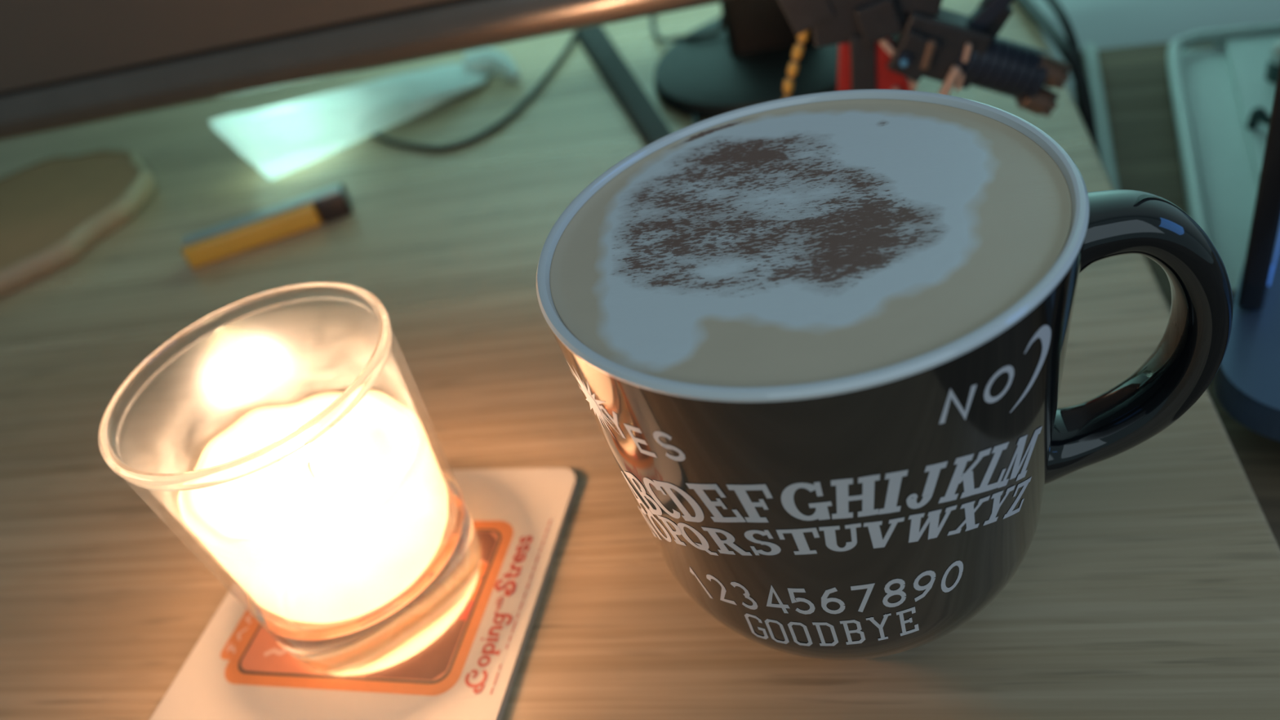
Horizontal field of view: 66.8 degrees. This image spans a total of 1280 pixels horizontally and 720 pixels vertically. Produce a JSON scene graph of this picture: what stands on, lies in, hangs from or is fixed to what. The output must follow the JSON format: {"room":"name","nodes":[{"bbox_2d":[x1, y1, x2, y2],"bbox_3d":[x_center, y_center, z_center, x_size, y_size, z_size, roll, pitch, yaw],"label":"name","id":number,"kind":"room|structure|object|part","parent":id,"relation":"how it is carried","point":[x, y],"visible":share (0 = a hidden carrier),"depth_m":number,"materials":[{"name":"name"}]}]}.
{"room":"home office","nodes":[
{"label":"home office","id":0,"kind":"room"},
{"bbox_2d":[1031,0,1279,102],"bbox_3d":[-0.069,-0.958,0.102,6.000,3.200,0.050,-6,39,15],"label":"wall","id":1,"kind":"structure","parent":0,"point":[1106,24],"depth_m":0.63,"materials":[{"name":"paint"}]},
{"label":"floor","id":2,"kind":"structure","parent":0,"visible":0},
{"bbox_2d":[0,0,1279,719],"bbox_3d":[-0.422,0.434,0.525,1.313,0.722,1.060,-6,39,15],"label":"desk","id":3,"kind":"object","parent":2,"relation":"on","point":[1146,585],"visible":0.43,"depth_m":0.31,"materials":[{"name":"brown wood"}]},
{"bbox_2d":[0,149,155,296],"bbox_3d":[-0.335,-0.070,0.518,0.148,0.011,0.157,-6,39,15],"label":"wood slice","id":4,"kind":"object","parent":3,"relation":"on","point":[53,211],"visible":1,"depth_m":0.51,"materials":[{"name":"beige wood"}]},
{"bbox_2d":[181,183,352,268],"bbox_3d":[-0.170,-0.062,0.444,0.076,0.011,0.014,-20,38,-4],"label":"lighter","id":5,"kind":"object","parent":3,"relation":"on","point":[334,202],"visible":1,"depth_m":0.44,"materials":[{"name":"yellow plastic"}]},
{"bbox_3d":[-0.172,-0.066,0.442,0.074,0.001,0.008,-20,38,-4],"label":"plate","id":6,"kind":"part","parent":5,"relation":"part of","materials":[{"name":"metal"}]},
{"bbox_2d":[150,467,577,719],"bbox_3d":[-0.070,0.064,0.256,0.093,0.003,0.093,-3,40,18],"label":"coaster","id":7,"kind":"object","parent":3,"relation":"on","point":[236,670],"visible":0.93,"depth_m":0.24,"materials":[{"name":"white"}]},
{"bbox_2d":[97,282,480,675],"bbox_3d":[-0.077,0.031,0.234,0.065,0.077,0.065,-24,38,-9],"label":"glass candle holder","id":8,"kind":"object","parent":7,"relation":"on","point":[372,564],"visible":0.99,"depth_m":0.24,"materials":[{"name":"clear glass"}]},
{"bbox_2d":[273,414,320,485],"bbox_3d":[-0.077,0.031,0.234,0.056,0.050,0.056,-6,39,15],"label":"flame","id":9,"kind":"object","parent":8,"relation":"in","point":[282,428],"visible":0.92,"depth_m":0.22,"materials":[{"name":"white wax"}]},
{"bbox_3d":[-0.070,0.053,0.252,0.058,0.019,0.058,-6,39,15],"label":"glass","id":10,"kind":"part","parent":8,"relation":"part of","materials":[{"name":"white"}]},
{"bbox_3d":[-0.070,0.063,0.255,0.061,0.001,0.047,-3,40,18],"label":"printed frame","id":11,"kind":"part","parent":7,"relation":"part of","materials":[{"name":"paper"}]},
{"bbox_2d":[240,531,498,680],"bbox_3d":[-0.070,0.063,0.255,0.059,0.001,0.046,-3,40,18],"label":"picture","id":12,"kind":"object","parent":7,"relation":"on","point":[255,660],"depth_m":0.25},
{"bbox_2d":[208,48,520,180],"bbox_3d":[-0.145,-0.141,0.516,0.156,0.037,0.062,-29,39,-15],"label":"tube","id":13,"kind":"object","parent":3,"relation":"on","point":[278,140],"visible":1,"depth_m":0.50,"materials":[{"name":"white plastic"}]},
{"bbox_2d":[0,0,892,140],"bbox_3d":[-0.199,-0.272,0.375,0.620,0.428,0.160,-6,39,15],"label":"monitor","id":14,"kind":"object","parent":3,"relation":"on","point":[64,64],"visible":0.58,"depth_m":0.40,"materials":[{"name":"black plastic"}]},
{"bbox_2d":[371,31,577,151],"bbox_3d":[-0.064,-0.161,0.534,0.182,0.003,0.120,-30,39,-17],"label":"cable","id":15,"kind":"object","parent":3,"relation":"on","point":[473,139],"visible":0.86,"depth_m":0.49,"materials":[{"name":"black rubber"}]},
{"bbox_2d":[574,25,671,145],"bbox_3d":[-0.006,-0.134,0.472,0.014,0.009,0.209,-20,38,-3],"label":"monitor stand leg","id":16,"kind":"object","parent":3,"relation":"on","point":[611,67],"visible":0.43,"depth_m":0.47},
{"bbox_2d":[650,13,724,43],"bbox_3d":[0.017,-0.196,0.530,0.030,0.023,0.145,-17,37,0],"label":"cable","id":17,"kind":"object","parent":3,"relation":"on","point":[705,34],"visible":0.86,"depth_m":0.48,"materials":[{"name":"white plastic"}]},
{"bbox_2d":[692,113,700,124],"bbox_3d":[0.025,-0.092,0.414,0.004,0.004,0.071,-11,38,8],"label":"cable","id":18,"kind":"object","parent":3,"relation":"on","point":[695,117],"visible":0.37,"depth_m":0.43,"materials":[{"name":"black rubber"}]},
{"bbox_2d":[535,88,1233,660],"bbox_3d":[0.044,0.009,0.199,0.107,0.101,0.093,-30,39,-16],"label":"mug","id":19,"kind":"object","parent":3,"relation":"on","point":[877,513],"visible":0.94,"depth_m":0.16,"materials":[{"name":"black ceramic"}]},
{"bbox_2d":[549,98,1071,386],"bbox_3d":[0.029,-0.017,0.174,0.090,0.020,0.090,-6,39,15],"label":"coffee","id":20,"kind":"object","parent":19,"relation":"in","point":[810,242],"visible":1,"depth_m":0.16,"materials":[{"name":"liquid"}]},
{"bbox_3d":[0.089,-0.004,0.178,0.034,0.063,0.019,-8,38,12],"label":"handle","id":21,"kind":"part","parent":19,"relation":"part of","materials":[{"name":"black ceramic"}]},
{"bbox_2d":[777,0,1071,116],"bbox_3d":[0.094,-0.101,0.326,0.094,0.091,0.028,1,41,22],"label":"robot","id":22,"kind":"object","parent":3,"relation":"on","point":[928,40],"visible":0.77,"depth_m":0.32,"materials":[{"name":"plastic"}]},
{"bbox_3d":[0.057,-0.090,0.341,0.013,0.067,0.002,-6,39,15],"label":"cord","id":23,"kind":"part","parent":22,"relation":"part of","materials":[{"name":"brown metal"}]},
{"bbox_3d":[0.077,-0.110,0.313,0.014,0.014,0.006,-6,39,15],"label":"chest plate","id":24,"kind":"part","parent":22,"relation":"part of","materials":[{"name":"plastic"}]},
{"bbox_3d":[0.085,-0.100,0.320,0.011,0.015,0.002,-6,39,15],"label":"trim rod","id":25,"kind":"part","parent":22,"relation":"part of","materials":[{"name":"orange metal"}]},
{"bbox_3d":[0.089,-0.099,0.316,0.017,0.018,0.003,-6,39,15],"label":"gun plate","id":26,"kind":"part","parent":22,"relation":"part of","materials":[{"name":"plastic"}]},
{"bbox_3d":[0.093,-0.099,0.315,0.005,0.010,0.003,-6,39,15],"label":"copper rod","id":27,"kind":"part","parent":22,"relation":"part of","materials":[{"name":"brown metal"}]},
{"bbox_3d":[0.102,-0.090,0.320,0.009,0.013,0.003,-6,39,15],"label":"copper rod","id":28,"kind":"part","parent":22,"relation":"part of","materials":[{"name":"metal"}]},
{"bbox_3d":[0.105,-0.092,0.320,0.003,0.006,0.003,-6,39,15],"label":"copper rod","id":29,"kind":"part","parent":22,"relation":"part of","materials":[{"name":"metal"}]},
{"bbox_3d":[0.106,-0.099,0.314,0.003,0.006,0.003,-6,39,15],"label":"copper rod","id":30,"kind":"part","parent":22,"relation":"part of","materials":[{"name":"metal"}]},
{"bbox_3d":[0.111,-0.111,0.314,0.020,0.018,0.006,-6,39,15],"label":"gun arm","id":31,"kind":"part","parent":22,"relation":"part of","materials":[{"name":"black plastic"}]},
{"bbox_3d":[0.113,-0.111,0.316,0.015,0.015,0.006,-6,39,15],"label":"gun arm","id":32,"kind":"part","parent":22,"relation":"part of","materials":[{"name":"plastic"}]},
{"bbox_2d":[1016,0,1096,149],"bbox_3d":[0.224,-0.013,0.565,0.009,0.406,0.194,-10,38,9],"label":"cable","id":33,"kind":"object","parent":3,"relation":"hanging from","point":[1066,51],"visible":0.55,"depth_m":0.40,"materials":[{"name":"black rubber"}]},
{"bbox_2d":[1045,0,1084,119],"bbox_3d":[0.234,-0.026,0.578,0.007,0.406,0.155,-9,38,10],"label":"cable","id":34,"kind":"object","parent":3,"relation":"hanging from","point":[1055,5],"visible":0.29,"depth_m":0.42,"materials":[{"name":"black rubber"}]},
{"bbox_2d":[1073,41,1279,546],"bbox_3d":[0.483,0.358,0.302,0.620,0.681,0.810,0,41,21],"label":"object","id":35,"kind":"object","parent":2,"relation":"on","point":[1137,145],"visible":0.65,"depth_m":0.42,"materials":[{"name":"white plastic"}]},
{"bbox_2d":[1167,22,1279,298],"bbox_3d":[0.295,-0.091,0.363,0.165,0.026,0.193,2,41,23],"label":"tray","id":36,"kind":"object","parent":35,"relation":"on","point":[1215,91],"depth_m":0.40,"materials":[{"name":"white plastic"}]},
{"bbox_2d":[1246,106,1271,129],"bbox_3d":[0.255,-0.094,0.381,0.029,0.010,0.007,14,47,34],"label":"hook","id":37,"kind":"object","parent":36,"relation":"on","point":[1259,114],"visible":0.84,"depth_m":0.39,"materials":[{"name":"black metal"}]},
{"bbox_3d":[0.274,-0.128,0.409,0.015,0.017,0.015,-6,39,15],"label":"knob","id":38,"kind":"part","parent":36,"relation":"part of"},
{"bbox_2d":[1214,65,1279,440],"bbox_3d":[0.314,-0.144,0.243,0.230,0.214,0.330,12,46,33],"label":"laptop","id":39,"kind":"object","parent":35,"relation":"on","point":[1247,381],"visible":0.97,"depth_m":0.27,"materials":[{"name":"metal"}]},
{"bbox_3d":[0.229,-0.178,0.307,0.006,0.200,0.280,12,46,33],"label":"lid","id":40,"kind":"part","parent":39,"relation":"part of","materials":[{"name":"plastic"}]}
]}

